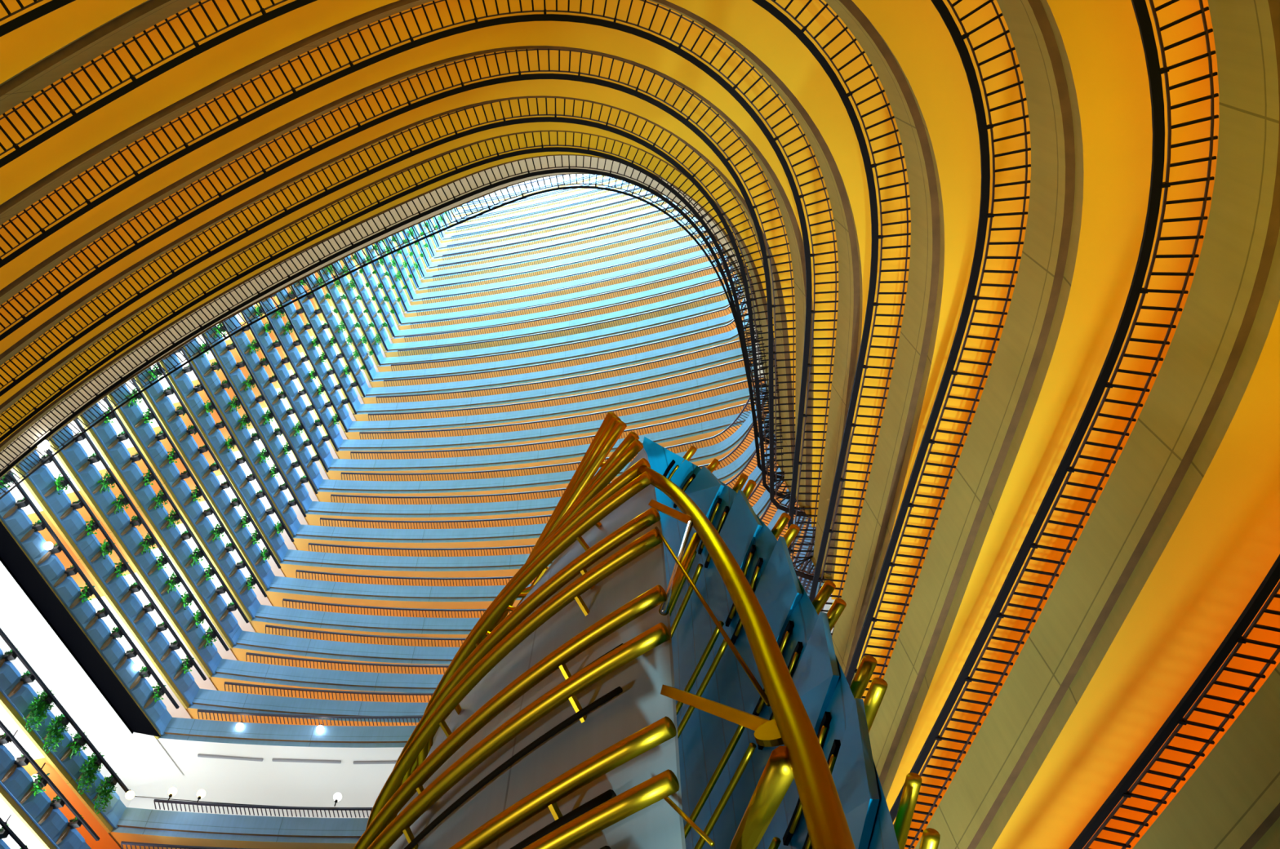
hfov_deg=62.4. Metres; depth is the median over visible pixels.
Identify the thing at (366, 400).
ceiling
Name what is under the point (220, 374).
ceiling
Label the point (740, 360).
balcony railing
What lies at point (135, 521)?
planter
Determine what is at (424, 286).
balcony underside
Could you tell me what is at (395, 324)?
ceiling
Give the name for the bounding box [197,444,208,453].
planter
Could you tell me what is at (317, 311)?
planter
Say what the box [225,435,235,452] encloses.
planter
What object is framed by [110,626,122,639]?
planter
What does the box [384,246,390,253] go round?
planter
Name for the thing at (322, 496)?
ceiling
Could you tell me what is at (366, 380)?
ceiling
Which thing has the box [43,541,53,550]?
globe lamp
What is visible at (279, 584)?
balcony underside
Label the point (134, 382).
rail
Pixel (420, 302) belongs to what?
ceiling
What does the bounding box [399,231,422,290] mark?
ceiling
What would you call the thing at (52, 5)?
balcony railing
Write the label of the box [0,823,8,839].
planter
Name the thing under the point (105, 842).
ceiling
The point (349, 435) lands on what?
ceiling
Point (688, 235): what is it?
balcony railing
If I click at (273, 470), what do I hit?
planter
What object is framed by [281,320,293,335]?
planter
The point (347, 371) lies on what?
planter
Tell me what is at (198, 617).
plant
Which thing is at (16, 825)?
ceiling
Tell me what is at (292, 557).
balcony underside
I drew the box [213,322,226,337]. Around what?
planter
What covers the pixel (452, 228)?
balcony underside
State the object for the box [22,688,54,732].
planter
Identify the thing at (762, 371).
ceiling
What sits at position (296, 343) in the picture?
planter
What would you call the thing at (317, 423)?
planter
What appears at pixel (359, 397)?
ceiling
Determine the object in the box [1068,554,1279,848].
balcony railing
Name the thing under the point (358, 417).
ceiling
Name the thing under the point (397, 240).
rail
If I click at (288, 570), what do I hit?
ceiling
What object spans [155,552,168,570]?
plant
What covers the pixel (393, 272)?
balcony underside
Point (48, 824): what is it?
balcony underside
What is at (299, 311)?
planter
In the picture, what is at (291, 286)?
rail
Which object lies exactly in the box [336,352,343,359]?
planter
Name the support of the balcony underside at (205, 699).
attached to the floor
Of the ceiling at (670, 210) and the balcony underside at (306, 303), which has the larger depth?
the ceiling at (670, 210)
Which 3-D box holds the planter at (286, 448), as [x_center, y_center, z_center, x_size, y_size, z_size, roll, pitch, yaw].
[-24.490,1.745,72.873,0.778,1.230,0.812,-14,-60,9]
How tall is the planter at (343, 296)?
0.575 m
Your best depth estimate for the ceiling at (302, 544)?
72.05 m
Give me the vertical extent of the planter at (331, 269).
1.368 m
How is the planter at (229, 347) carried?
attached to the balcony underside at (226, 358)
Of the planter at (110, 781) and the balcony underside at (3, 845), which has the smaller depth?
the balcony underside at (3, 845)
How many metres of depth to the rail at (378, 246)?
99.58 m
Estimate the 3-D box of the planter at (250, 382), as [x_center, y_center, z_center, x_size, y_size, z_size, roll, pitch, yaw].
[-26.077,-2.694,70.168,0.835,1.368,0.938,-14,-60,9]
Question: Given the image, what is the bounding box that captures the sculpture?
[352,411,940,848]
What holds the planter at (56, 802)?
attached to the balcony underside at (48, 824)
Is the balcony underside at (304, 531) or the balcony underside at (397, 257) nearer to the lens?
the balcony underside at (304, 531)
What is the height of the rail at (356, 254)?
0.123 m
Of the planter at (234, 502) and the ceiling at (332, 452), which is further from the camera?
the ceiling at (332, 452)
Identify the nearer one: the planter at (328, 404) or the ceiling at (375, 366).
the planter at (328, 404)
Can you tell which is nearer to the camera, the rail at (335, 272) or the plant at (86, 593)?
the plant at (86, 593)
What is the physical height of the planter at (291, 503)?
0.550 m
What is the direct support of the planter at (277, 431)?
attached to the balcony underside at (226, 358)
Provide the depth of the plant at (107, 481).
53.97 m
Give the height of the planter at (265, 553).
1.056 m
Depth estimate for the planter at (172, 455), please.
59.87 m
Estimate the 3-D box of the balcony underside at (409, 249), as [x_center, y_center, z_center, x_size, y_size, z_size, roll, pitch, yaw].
[-25.480,-23.645,106.020,0.532,1.260,19.802,-14,-60,9]
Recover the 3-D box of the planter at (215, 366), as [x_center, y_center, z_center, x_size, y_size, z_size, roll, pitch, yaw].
[-26.819,-3.640,66.650,0.668,0.673,0.699,-14,-60,9]
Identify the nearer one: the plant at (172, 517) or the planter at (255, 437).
the plant at (172, 517)
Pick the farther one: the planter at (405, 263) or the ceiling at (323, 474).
the planter at (405, 263)
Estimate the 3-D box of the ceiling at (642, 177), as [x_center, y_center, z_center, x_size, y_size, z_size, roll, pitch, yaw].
[-12.710,-1.831,36.690,42.470,0.001,17.105,-14,-60,9]
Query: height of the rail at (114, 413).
0.123 m
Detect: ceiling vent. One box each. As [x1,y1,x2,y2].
[197,753,262,761]
[271,758,341,763]
[353,760,396,764]
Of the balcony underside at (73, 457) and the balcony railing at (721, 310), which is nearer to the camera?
the balcony underside at (73, 457)
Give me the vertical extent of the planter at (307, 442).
0.575 m
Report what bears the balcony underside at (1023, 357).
attached to the floor
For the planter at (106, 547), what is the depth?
52.66 m
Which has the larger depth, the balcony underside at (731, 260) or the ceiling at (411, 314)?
the ceiling at (411, 314)
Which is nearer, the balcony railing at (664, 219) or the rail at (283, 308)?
the rail at (283, 308)
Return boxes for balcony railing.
[0,0,838,582]
[0,0,911,635]
[0,0,1031,698]
[0,48,811,518]
[0,97,795,499]
[0,131,784,479]
[0,155,775,477]
[0,173,768,499]
[120,840,254,848]
[153,627,834,817]
[197,548,815,725]
[224,526,816,702]
[245,517,813,674]
[265,511,808,646]
[282,501,799,617]
[295,475,787,586]
[308,445,777,556]
[320,419,768,528]
[330,386,768,504]
[341,377,764,480]
[350,400,755,459]
[359,376,765,439]
[368,356,752,421]
[376,337,751,403]
[383,298,747,386]
[391,288,742,371]
[397,275,740,355]
[404,266,735,342]
[410,258,729,328]
[416,248,722,315]
[422,240,711,303]
[427,230,707,292]
[432,220,700,280]
[437,211,691,270]
[442,204,680,260]
[446,197,673,250]
[451,192,662,241]
[455,186,646,232]
[459,182,632,223]
[463,177,619,214]
[467,174,604,207]
[482,173,586,197]
[889,0,1218,848]
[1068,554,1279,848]
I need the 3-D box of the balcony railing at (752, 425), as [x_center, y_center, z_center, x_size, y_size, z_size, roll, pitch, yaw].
[-3.202,1.520,72.460,37.217,0.084,11.869,-27,-63,16]
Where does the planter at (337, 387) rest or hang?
attached to the balcony underside at (295, 318)
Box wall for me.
[128,796,370,817]
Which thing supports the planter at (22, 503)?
attached to the balcony underside at (15, 521)
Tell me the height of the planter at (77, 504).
0.550 m
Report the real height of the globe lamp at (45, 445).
0.490 m
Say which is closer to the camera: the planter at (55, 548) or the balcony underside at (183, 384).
the planter at (55, 548)
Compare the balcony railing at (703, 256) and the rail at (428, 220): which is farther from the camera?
the rail at (428, 220)
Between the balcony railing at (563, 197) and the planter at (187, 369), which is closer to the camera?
the planter at (187, 369)
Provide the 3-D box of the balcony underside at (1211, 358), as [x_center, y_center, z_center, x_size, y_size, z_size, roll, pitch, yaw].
[-13.182,1.382,13.223,37.927,1.190,23.923,8,-59,-4]
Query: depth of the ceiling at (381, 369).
92.33 m
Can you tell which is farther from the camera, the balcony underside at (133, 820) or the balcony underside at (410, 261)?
the balcony underside at (410, 261)
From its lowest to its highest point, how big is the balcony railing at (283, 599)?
0.084 m
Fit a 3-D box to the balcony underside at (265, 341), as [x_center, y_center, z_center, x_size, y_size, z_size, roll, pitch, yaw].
[-26.136,-5.002,74.764,0.532,1.260,19.802,-14,-60,9]
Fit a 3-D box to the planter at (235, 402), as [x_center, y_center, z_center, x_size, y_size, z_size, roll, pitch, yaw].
[-26.128,-1.260,67.764,0.835,1.368,0.938,-14,-60,9]
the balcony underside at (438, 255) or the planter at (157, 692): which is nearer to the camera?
the planter at (157, 692)
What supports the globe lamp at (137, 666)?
attached to the balcony underside at (15, 521)
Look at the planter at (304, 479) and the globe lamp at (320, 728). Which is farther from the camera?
the planter at (304, 479)
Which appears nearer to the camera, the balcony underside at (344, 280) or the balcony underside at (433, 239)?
the balcony underside at (344, 280)
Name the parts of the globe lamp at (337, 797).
globe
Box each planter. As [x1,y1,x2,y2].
[0,473,13,488]
[0,730,13,745]
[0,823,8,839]
[1,649,19,661]
[13,751,29,767]
[14,497,29,508]
[20,670,35,684]
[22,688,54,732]
[31,520,45,532]
[31,773,50,796]
[39,453,53,464]
[40,713,69,753]
[48,542,62,554]
[49,795,64,808]
[53,473,70,494]
[64,564,77,576]
[66,731,88,759]
[67,814,84,829]
[70,499,83,510]
[72,431,85,442]
[75,752,105,794]
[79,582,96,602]
[84,517,100,535]
[87,452,99,464]
[91,773,117,813]
[95,608,107,618]
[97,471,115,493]
[99,538,115,559]
[102,406,115,423]
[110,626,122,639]
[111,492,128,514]
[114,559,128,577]
[116,429,128,441]
[124,648,137,658]
[126,386,142,407]
[128,582,140,593]
[129,452,141,462]
[129,515,142,526]
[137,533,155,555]
[138,665,151,678]
[142,408,154,423]
[142,469,155,486]
[142,602,154,613]
[147,363,162,382]
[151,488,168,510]
[151,682,166,702]
[155,429,165,440]
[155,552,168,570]
[155,622,167,631]
[163,384,173,396]
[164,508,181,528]
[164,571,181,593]
[166,448,179,463]
[168,640,180,650]
[174,405,186,415]
[179,470,190,479]
[180,528,191,540]
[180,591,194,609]
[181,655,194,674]
[182,364,192,373]
[186,424,197,435]
[188,546,204,566]
[191,486,202,502]
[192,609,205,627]
[193,383,203,392]
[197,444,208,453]
[199,341,210,357]
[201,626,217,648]
[202,507,213,516]
[203,400,214,416]
[204,564,215,581]
[208,461,218,471]
[210,361,220,371]
[210,522,225,542]
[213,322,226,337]
[214,420,224,429]
[215,585,226,595]
[219,480,229,489]
[220,379,230,389]
[224,542,235,552]
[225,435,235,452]
[226,342,235,351]
[226,600,236,612]
[227,395,241,412]
[230,497,239,507]
[235,360,244,368]
[235,456,244,464]
[235,560,245,568]
[237,412,250,429]
[240,512,250,528]
[241,324,249,332]
[242,373,255,391]
[245,473,255,481]
[245,574,256,589]
[247,338,260,354]
[250,432,260,441]
[250,529,260,544]
[253,304,262,319]
[254,395,263,403]
[255,488,264,498]
[257,445,270,463]
[259,357,268,366]
[260,546,270,563]
[262,321,272,335]
[262,408,274,424]
[265,506,274,515]
[268,375,276,382]
[269,463,279,477]
[271,339,280,347]
[273,426,282,435]
[274,520,284,536]
[275,305,284,319]
[277,391,285,399]
[278,483,287,490]
[280,356,288,364]
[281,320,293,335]
[282,442,291,454]
[285,407,294,415]
[287,290,295,298]
[288,498,296,506]
[289,373,297,380]
[291,460,299,467]
[292,421,303,436]
[293,339,300,346]
[295,307,303,314]
[297,388,306,395]
[299,278,306,285]
[299,475,308,484]
[300,355,308,362]
[302,439,311,446]
[303,322,311,329]
[306,293,314,299]
[306,404,314,411]
[308,368,316,382]
[311,336,319,349]
[311,453,319,462]
[314,308,321,315]
[314,418,322,426]
[315,276,324,285]
[316,383,324,395]
[319,351,327,362]
[321,321,328,329]
[321,434,329,441]
[324,264,333,274]
[324,292,330,299]
[324,400,332,408]
[326,368,333,375]
[328,335,336,346]
[332,308,337,313]
[332,413,339,424]
[333,279,340,288]
[333,383,342,390]
[336,320,346,333]
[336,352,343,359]
[340,264,349,276]
[340,293,346,300]
[341,397,348,404]
[342,364,351,377]
[345,334,352,345]
[346,278,355,290]
[346,308,353,314]
[350,381,357,387]
[351,349,359,359]
[353,321,359,328]
[355,293,361,300]
[360,334,367,346]
[364,254,371,262]
[368,321,374,328]
[373,333,382,345]
[377,257,383,266]
[377,283,382,288]
[382,320,387,327]
[383,295,389,302]
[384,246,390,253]
[390,258,395,268]
[394,271,402,280]
[402,260,408,268]
[407,227,413,237]
[413,262,418,270]
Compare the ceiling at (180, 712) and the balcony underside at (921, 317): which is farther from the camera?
the ceiling at (180, 712)
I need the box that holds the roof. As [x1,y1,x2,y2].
[479,173,585,198]
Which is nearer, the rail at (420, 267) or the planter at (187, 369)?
the planter at (187, 369)
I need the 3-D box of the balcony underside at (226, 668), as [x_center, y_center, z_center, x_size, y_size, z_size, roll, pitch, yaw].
[-4.249,11.101,57.864,38.668,1.190,12.551,-23,-62,14]
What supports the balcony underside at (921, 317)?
attached to the floor
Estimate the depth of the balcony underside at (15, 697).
46.96 m
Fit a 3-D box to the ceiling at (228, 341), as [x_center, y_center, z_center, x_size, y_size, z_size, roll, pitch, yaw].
[-27.990,-1.149,73.106,4.312,0.001,21.235,-14,-60,9]
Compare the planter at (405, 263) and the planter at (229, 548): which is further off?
the planter at (405, 263)
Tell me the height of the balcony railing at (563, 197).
0.084 m
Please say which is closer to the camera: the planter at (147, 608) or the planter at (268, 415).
the planter at (147, 608)
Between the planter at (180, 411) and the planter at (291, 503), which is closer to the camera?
the planter at (180, 411)
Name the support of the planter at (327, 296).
attached to the balcony underside at (319, 293)
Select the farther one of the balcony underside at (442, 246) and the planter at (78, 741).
the balcony underside at (442, 246)
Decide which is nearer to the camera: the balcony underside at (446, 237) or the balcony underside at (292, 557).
the balcony underside at (292, 557)
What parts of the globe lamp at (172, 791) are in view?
globe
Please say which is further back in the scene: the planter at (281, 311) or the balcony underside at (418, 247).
the balcony underside at (418, 247)
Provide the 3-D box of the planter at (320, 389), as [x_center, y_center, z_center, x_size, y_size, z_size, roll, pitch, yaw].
[-24.339,-2.557,80.086,0.778,1.230,0.812,-14,-60,9]
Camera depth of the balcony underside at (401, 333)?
97.35 m
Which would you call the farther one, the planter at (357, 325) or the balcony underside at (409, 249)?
the balcony underside at (409, 249)
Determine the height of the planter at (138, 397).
1.368 m
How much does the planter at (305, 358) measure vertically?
0.548 m
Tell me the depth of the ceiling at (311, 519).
74.37 m
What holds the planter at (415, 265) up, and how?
attached to the balcony underside at (410, 261)
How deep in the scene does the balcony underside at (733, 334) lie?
87.86 m
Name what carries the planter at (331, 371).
attached to the balcony underside at (295, 318)
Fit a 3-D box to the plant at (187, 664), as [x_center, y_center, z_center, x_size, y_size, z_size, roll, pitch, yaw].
[-24.434,12.963,56.737,0.778,1.230,0.812,-14,-60,9]
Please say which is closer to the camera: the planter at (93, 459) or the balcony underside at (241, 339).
the planter at (93, 459)
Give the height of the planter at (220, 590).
0.594 m
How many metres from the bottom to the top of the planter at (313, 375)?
1.056 m
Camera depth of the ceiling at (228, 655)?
57.88 m
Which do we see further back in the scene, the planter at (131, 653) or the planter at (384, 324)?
the planter at (384, 324)
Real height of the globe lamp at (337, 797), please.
0.734 m
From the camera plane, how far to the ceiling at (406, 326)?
99.30 m
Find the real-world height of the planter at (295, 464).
0.550 m
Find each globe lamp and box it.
[4,729,17,750]
[31,762,45,782]
[37,439,49,450]
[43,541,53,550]
[124,789,134,799]
[133,662,142,671]
[168,786,177,799]
[196,789,205,802]
[235,721,244,730]
[315,724,324,733]
[333,792,342,806]
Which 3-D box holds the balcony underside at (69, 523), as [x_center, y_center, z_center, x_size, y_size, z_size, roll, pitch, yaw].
[-26.765,7.403,52.828,0.532,1.260,18.444,-14,-60,9]
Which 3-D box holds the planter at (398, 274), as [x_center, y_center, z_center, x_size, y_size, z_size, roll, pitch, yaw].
[-23.539,-14.295,102.325,0.805,1.368,0.938,-14,-60,9]
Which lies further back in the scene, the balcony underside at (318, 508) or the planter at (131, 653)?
the balcony underside at (318, 508)
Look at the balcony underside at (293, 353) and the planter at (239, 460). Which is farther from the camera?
the balcony underside at (293, 353)
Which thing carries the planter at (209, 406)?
attached to the balcony underside at (183, 384)
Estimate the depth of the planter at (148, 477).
57.27 m
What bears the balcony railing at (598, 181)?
on the balcony underside at (618, 182)
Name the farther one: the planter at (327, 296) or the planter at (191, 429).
the planter at (327, 296)
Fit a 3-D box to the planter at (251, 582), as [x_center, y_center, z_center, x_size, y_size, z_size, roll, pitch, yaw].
[-23.913,9.723,64.577,0.778,1.230,0.812,-14,-60,9]
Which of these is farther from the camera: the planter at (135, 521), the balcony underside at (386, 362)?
the balcony underside at (386, 362)
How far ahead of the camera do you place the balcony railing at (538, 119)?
26.32 m
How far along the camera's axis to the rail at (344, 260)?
91.88 m
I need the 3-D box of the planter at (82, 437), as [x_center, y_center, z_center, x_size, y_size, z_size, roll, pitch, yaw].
[-28.016,0.556,52.933,0.517,0.594,0.551,-14,-60,9]
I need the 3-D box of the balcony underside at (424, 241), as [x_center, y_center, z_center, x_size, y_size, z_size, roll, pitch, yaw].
[-25.380,-26.513,110.829,0.532,1.260,19.802,-14,-60,9]
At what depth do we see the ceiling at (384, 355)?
94.03 m
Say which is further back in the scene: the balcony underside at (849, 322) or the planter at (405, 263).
the planter at (405, 263)
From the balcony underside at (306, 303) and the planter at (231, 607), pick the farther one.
the balcony underside at (306, 303)
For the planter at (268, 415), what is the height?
1.368 m
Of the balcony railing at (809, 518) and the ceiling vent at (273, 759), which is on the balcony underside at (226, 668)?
the balcony railing at (809, 518)
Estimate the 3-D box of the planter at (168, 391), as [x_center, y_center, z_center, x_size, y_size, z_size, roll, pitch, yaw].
[-27.267,-1.917,61.172,0.573,0.575,0.626,-14,-60,9]
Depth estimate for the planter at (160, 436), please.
59.23 m
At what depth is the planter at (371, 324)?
92.89 m
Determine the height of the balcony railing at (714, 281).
0.084 m
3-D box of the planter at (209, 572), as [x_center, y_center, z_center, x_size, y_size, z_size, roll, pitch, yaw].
[-24.855,8.592,60.661,0.778,1.230,0.812,-14,-60,9]
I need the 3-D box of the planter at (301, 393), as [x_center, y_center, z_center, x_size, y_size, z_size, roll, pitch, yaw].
[-24.672,-2.371,77.177,0.563,0.550,0.509,-14,-60,9]
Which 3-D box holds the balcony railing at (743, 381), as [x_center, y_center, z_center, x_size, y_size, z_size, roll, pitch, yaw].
[-2.651,-1.417,80.479,38.804,0.084,2.237,-9,-60,6]
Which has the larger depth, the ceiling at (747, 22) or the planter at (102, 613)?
the planter at (102, 613)
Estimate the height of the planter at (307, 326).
0.575 m
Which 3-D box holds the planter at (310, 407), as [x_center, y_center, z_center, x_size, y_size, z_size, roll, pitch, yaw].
[-24.282,-1.250,77.837,0.563,0.550,0.509,-14,-60,9]
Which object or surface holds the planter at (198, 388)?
attached to the balcony underside at (183, 384)
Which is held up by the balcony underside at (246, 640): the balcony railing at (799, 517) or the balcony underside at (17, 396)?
the balcony railing at (799, 517)
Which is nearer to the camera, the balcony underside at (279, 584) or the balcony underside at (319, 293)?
the balcony underside at (279, 584)
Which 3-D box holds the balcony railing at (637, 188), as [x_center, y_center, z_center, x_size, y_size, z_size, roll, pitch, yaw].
[-5.588,-26.237,117.908,32.377,0.084,3.998,-14,-60,9]
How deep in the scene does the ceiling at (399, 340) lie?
97.00 m
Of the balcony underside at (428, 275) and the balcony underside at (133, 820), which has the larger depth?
the balcony underside at (428, 275)
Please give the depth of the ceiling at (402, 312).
102.02 m
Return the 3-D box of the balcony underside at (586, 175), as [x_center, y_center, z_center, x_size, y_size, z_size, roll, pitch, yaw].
[-6.020,-31.542,127.028,34.185,1.190,4.053,-14,-60,9]
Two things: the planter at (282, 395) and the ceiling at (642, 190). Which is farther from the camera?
the ceiling at (642, 190)
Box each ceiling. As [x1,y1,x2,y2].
[0,0,838,526]
[0,0,911,599]
[0,0,1031,701]
[0,48,795,421]
[0,97,774,404]
[0,131,751,443]
[0,155,740,471]
[0,560,182,786]
[0,635,132,807]
[0,704,120,848]
[0,797,45,848]
[5,468,191,718]
[35,446,217,690]
[67,418,236,660]
[97,398,255,632]
[108,831,355,848]
[125,379,271,605]
[127,594,835,807]
[151,364,284,577]
[176,351,297,550]
[185,707,418,726]
[195,334,307,524]
[208,676,431,702]
[216,324,318,501]
[230,577,799,674]
[235,312,328,479]
[248,517,808,647]
[253,303,338,468]
[265,502,799,617]
[270,297,346,439]
[280,481,786,586]
[285,287,355,430]
[293,455,777,556]
[302,283,364,413]
[302,439,768,528]
[313,401,768,504]
[314,272,372,397]
[324,424,742,480]
[328,271,379,381]
[334,397,755,459]
[339,261,386,366]
[343,374,765,439]
[350,254,392,351]
[353,355,752,421]
[361,250,399,338]
[361,324,751,404]
[369,309,747,387]
[372,247,404,325]
[377,294,743,372]
[382,242,410,313]
[384,283,740,357]
[391,236,416,302]
[391,271,735,343]
[397,260,729,329]
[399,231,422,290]
[403,253,724,317]
[409,234,426,279]
[409,241,719,305]
[415,232,709,293]
[420,222,702,283]
[426,213,693,272]
[431,206,681,262]
[435,200,672,252]
[440,195,656,243]
[444,189,645,234]
[448,183,633,226]
[453,179,621,217]
[457,175,606,209]
[742,292,764,377]
[885,0,1219,848]
[991,300,1279,848]
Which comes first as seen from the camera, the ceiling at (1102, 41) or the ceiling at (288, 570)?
the ceiling at (1102, 41)
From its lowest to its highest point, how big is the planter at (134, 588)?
0.575 m
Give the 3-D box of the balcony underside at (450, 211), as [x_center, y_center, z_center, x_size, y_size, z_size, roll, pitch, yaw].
[-25.178,-32.249,120.446,0.532,1.260,19.802,-14,-60,9]
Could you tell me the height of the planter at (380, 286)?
0.673 m
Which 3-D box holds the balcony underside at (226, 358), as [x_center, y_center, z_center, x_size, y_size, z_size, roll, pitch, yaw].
[-26.237,-2.133,69.955,0.532,1.260,19.802,-14,-60,9]
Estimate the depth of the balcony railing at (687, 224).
107.05 m
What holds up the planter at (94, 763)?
attached to the balcony underside at (15, 697)
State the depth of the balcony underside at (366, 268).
96.71 m
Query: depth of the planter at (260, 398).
70.84 m
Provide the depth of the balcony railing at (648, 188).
33.02 m
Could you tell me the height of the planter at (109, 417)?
1.230 m
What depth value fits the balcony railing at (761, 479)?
70.17 m
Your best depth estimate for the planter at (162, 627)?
55.35 m
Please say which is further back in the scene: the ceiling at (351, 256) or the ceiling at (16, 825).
the ceiling at (351, 256)
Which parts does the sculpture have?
stay rod, rail, rail, stay rod, rail, rail, edge panel, stay rod, rail, rail, edge panel, gusset plate, rail, edge panel, edge panel, edge panel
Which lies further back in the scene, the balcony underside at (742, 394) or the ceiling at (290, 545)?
the balcony underside at (742, 394)
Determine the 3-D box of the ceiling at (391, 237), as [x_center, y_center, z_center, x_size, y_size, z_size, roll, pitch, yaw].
[-27.334,-19.792,104.363,4.312,0.001,21.235,-14,-60,9]
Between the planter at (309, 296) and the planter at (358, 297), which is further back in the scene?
the planter at (358, 297)
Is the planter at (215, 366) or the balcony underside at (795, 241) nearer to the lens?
the balcony underside at (795, 241)
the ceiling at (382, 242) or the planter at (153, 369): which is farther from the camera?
the ceiling at (382, 242)
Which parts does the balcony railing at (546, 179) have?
rail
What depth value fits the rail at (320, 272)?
86.73 m
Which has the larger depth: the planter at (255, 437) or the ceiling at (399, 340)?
the ceiling at (399, 340)
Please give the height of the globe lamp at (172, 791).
0.706 m
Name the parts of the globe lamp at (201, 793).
globe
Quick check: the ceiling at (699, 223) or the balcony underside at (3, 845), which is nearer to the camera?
the balcony underside at (3, 845)
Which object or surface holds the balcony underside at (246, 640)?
attached to the floor
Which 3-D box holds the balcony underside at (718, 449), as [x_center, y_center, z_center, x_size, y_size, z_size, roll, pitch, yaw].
[-4.116,0.916,74.612,38.378,1.190,11.188,-25,-63,15]
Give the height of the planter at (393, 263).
1.056 m
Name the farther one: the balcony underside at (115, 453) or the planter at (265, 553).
the planter at (265, 553)
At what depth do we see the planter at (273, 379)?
73.23 m
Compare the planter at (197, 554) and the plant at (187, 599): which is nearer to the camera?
the plant at (187, 599)
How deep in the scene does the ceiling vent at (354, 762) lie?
54.53 m
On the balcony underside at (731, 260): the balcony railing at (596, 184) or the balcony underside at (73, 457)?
the balcony railing at (596, 184)
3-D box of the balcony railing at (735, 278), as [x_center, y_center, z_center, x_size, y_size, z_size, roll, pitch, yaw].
[-5.762,-9.287,92.153,32.430,0.084,3.997,-14,-60,9]
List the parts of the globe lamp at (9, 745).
globe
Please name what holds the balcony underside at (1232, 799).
attached to the floor
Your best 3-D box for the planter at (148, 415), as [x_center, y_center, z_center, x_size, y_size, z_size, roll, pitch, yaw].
[-27.418,-0.365,58.633,0.778,1.230,0.812,-14,-60,9]
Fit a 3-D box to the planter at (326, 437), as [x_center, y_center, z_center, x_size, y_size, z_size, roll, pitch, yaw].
[-23.504,0.992,79.158,0.563,0.550,0.509,-14,-60,9]
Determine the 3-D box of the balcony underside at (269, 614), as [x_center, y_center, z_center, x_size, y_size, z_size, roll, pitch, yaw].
[-3.562,8.455,62.793,39.345,1.190,13.294,-25,-63,15]
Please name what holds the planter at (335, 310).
attached to the balcony underside at (319, 293)
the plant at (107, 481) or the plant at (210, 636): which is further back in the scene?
the plant at (210, 636)
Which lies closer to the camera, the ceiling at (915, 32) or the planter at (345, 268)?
the ceiling at (915, 32)
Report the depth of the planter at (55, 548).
49.26 m
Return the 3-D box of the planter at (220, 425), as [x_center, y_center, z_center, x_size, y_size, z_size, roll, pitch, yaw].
[-26.042,0.002,65.578,0.563,0.550,0.509,-14,-60,9]
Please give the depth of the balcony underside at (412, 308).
102.12 m
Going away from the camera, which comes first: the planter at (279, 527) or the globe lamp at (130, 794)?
the globe lamp at (130, 794)
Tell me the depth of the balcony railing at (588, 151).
29.72 m
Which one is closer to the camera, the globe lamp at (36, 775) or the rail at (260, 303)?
the globe lamp at (36, 775)
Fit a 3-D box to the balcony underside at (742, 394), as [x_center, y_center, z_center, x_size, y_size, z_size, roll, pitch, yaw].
[-3.371,-0.621,80.201,40.415,1.190,2.074,-9,-60,6]
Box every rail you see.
[0,627,128,793]
[0,720,99,840]
[0,817,28,848]
[7,471,179,708]
[45,448,206,680]
[74,417,228,651]
[103,396,248,622]
[131,377,266,597]
[155,361,280,568]
[179,346,293,542]
[201,333,306,517]
[222,320,317,493]
[240,311,328,472]
[258,302,338,451]
[275,293,348,432]
[290,284,356,414]
[305,277,365,396]
[318,270,373,381]
[331,264,381,365]
[343,257,387,351]
[355,252,395,337]
[365,247,401,324]
[375,242,407,311]
[385,238,413,299]
[394,234,419,288]
[403,230,424,276]
[411,226,429,266]
[419,222,434,256]
[426,219,439,246]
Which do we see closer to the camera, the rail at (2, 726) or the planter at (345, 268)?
the rail at (2, 726)
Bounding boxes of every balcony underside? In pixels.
[0,0,862,582]
[0,0,944,684]
[0,45,813,518]
[0,95,795,491]
[0,129,784,471]
[0,154,774,452]
[0,173,774,478]
[0,484,172,739]
[0,521,160,737]
[0,648,126,833]
[0,744,91,848]
[0,839,10,848]
[13,449,199,709]
[48,424,222,677]
[77,403,242,648]
[106,383,260,621]
[111,807,368,843]
[133,366,275,591]
[159,352,288,564]
[160,582,824,747]
[182,337,300,537]
[188,583,812,722]
[201,326,311,512]
[211,546,815,693]
[224,315,323,491]
[232,518,815,664]
[240,305,333,470]
[251,510,806,634]
[257,297,342,450]
[266,488,789,601]
[274,288,351,431]
[280,467,782,571]
[288,281,360,413]
[293,437,775,542]
[304,273,368,396]
[305,413,768,517]
[315,266,376,381]
[316,381,767,493]
[327,410,751,471]
[328,261,383,365]
[337,387,763,450]
[340,255,390,351]
[347,366,754,431]
[352,249,397,337]
[356,346,751,413]
[362,244,403,324]
[364,312,749,397]
[372,240,409,312]
[372,297,746,382]
[379,287,742,366]
[382,235,415,300]
[386,275,737,352]
[391,232,420,289]
[393,266,733,338]
[400,228,426,278]
[400,255,727,325]
[406,246,721,313]
[408,225,431,268]
[412,235,711,302]
[416,222,435,258]
[417,226,705,290]
[423,217,697,279]
[423,218,440,248]
[428,208,690,269]
[431,215,444,239]
[433,202,680,259]
[437,213,448,231]
[438,195,670,249]
[442,191,657,240]
[444,210,453,222]
[447,185,643,231]
[451,180,628,223]
[455,176,616,215]
[458,173,599,208]
[868,0,1084,799]
[915,0,1279,848]
[1132,662,1279,848]
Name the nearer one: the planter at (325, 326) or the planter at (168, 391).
the planter at (168, 391)
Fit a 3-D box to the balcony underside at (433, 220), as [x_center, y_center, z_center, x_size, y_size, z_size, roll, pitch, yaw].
[-25.279,-29.381,115.638,0.532,1.260,19.802,-14,-60,9]

